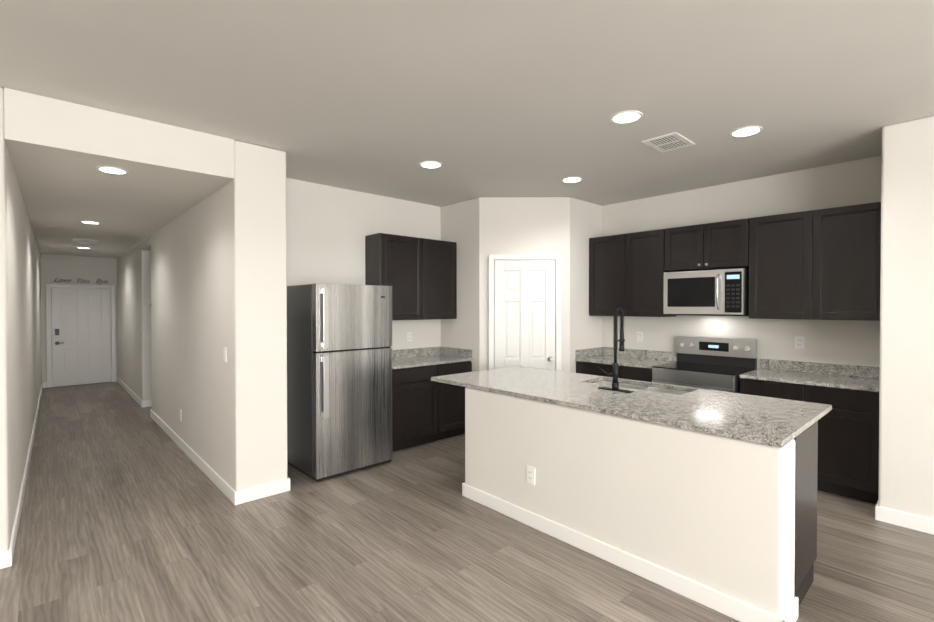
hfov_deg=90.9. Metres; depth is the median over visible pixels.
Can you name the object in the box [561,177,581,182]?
recessed light
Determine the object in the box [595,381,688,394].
undermount sink
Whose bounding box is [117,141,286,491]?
wall
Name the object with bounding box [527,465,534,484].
outlet
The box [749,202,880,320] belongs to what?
upper cabinet
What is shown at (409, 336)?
outlet
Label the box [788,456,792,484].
outlet
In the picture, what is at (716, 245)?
upper cabinet
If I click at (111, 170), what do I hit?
recessed light
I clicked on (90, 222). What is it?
recessed light
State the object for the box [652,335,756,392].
range
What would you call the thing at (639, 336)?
outlet
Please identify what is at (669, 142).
ceiling vent
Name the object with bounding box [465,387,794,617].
wall
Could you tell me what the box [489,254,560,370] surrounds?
door
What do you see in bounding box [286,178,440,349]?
wall
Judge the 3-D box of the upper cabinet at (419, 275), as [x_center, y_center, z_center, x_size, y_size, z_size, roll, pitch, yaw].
[-0.633,-0.372,5.413,1.086,0.945,0.323,-1,1,-43]
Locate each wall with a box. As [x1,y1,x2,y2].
[0,87,9,550]
[6,146,41,537]
[41,254,116,382]
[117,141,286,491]
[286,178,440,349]
[441,197,602,372]
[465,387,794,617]
[602,156,881,368]
[878,116,933,518]
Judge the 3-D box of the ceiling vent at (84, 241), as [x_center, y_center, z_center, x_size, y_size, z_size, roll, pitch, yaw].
[-5.680,-1.040,6.836,0.300,0.008,0.450,-1,1,-43]
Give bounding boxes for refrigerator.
[287,283,392,481]
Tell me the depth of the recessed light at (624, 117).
3.09 m
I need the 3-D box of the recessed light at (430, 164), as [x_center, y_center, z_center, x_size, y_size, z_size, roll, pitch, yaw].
[-0.326,-1.314,4.132,0.206,0.006,0.206,-1,1,-43]
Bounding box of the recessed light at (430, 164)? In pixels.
[419,161,441,168]
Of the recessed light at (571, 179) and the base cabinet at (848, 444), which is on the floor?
the base cabinet at (848, 444)
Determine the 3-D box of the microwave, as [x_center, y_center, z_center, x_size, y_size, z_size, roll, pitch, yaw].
[2.457,-0.182,4.702,0.456,0.452,0.755,-1,1,-43]
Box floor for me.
[0,381,933,621]
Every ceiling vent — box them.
[71,238,98,243]
[642,132,694,152]
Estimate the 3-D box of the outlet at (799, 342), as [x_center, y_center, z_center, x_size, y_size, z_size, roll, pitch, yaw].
[3.122,0.296,4.317,0.008,0.118,0.072,-1,1,-43]
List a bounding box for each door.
[46,284,115,387]
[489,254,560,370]
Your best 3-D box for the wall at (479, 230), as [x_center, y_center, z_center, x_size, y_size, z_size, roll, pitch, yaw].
[0.692,0.066,5.877,1.480,2.800,1.444,-1,1,-43]
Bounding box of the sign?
[54,278,107,284]
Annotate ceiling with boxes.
[0,0,933,206]
[4,87,234,257]
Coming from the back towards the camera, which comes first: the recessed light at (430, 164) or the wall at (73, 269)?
the wall at (73, 269)
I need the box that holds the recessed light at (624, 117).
[610,111,642,123]
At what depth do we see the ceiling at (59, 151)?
3.40 m
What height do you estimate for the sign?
0.114 m
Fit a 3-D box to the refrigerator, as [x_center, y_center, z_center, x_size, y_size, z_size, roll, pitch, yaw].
[-1.248,0.610,4.465,0.775,1.740,0.810,-1,1,-43]
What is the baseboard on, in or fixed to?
attached to the wall at (716, 512)
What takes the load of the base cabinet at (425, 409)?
on the floor
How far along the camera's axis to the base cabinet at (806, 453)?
2.33 m
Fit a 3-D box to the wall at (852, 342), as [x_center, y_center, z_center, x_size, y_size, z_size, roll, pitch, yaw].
[2.254,0.071,5.372,0.140,2.800,4.300,-1,1,-43]
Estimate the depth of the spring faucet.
3.36 m
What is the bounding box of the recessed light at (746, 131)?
[730,126,762,136]
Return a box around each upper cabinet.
[365,233,456,319]
[589,229,676,316]
[665,218,748,271]
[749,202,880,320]
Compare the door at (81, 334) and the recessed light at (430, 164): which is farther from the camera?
the door at (81, 334)
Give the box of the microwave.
[663,268,748,315]
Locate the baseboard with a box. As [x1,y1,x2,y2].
[0,377,933,621]
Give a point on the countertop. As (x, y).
(775, 422)
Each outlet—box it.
[407,332,411,341]
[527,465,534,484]
[637,331,642,341]
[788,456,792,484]
[795,336,803,348]
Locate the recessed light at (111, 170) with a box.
[96,166,128,174]
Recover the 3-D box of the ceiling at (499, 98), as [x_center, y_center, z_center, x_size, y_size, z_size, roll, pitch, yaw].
[0.514,-1.334,0.871,8.770,0.100,8.840,-1,1,-43]
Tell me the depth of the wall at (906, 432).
3.15 m
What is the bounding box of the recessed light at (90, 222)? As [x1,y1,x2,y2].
[80,221,100,223]
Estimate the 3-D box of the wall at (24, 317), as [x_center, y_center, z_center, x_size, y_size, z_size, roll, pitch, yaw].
[-5.462,0.217,5.686,0.250,2.500,7.888,-1,1,-43]
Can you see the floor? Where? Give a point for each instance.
(131, 511)
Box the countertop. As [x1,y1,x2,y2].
[431,366,831,447]
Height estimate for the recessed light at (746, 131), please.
0.006 m
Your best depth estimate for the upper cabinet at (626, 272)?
5.23 m
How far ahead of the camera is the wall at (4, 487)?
2.68 m
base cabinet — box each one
[392,346,472,450]
[575,347,676,386]
[739,358,879,503]
[794,421,817,605]
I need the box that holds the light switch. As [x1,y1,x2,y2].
[224,347,226,361]
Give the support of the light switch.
attached to the wall at (206, 277)
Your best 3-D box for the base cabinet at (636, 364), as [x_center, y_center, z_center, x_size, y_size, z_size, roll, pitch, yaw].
[1.817,0.966,5.297,0.612,1.010,0.937,-1,1,-43]
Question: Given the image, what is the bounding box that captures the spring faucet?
[598,307,632,392]

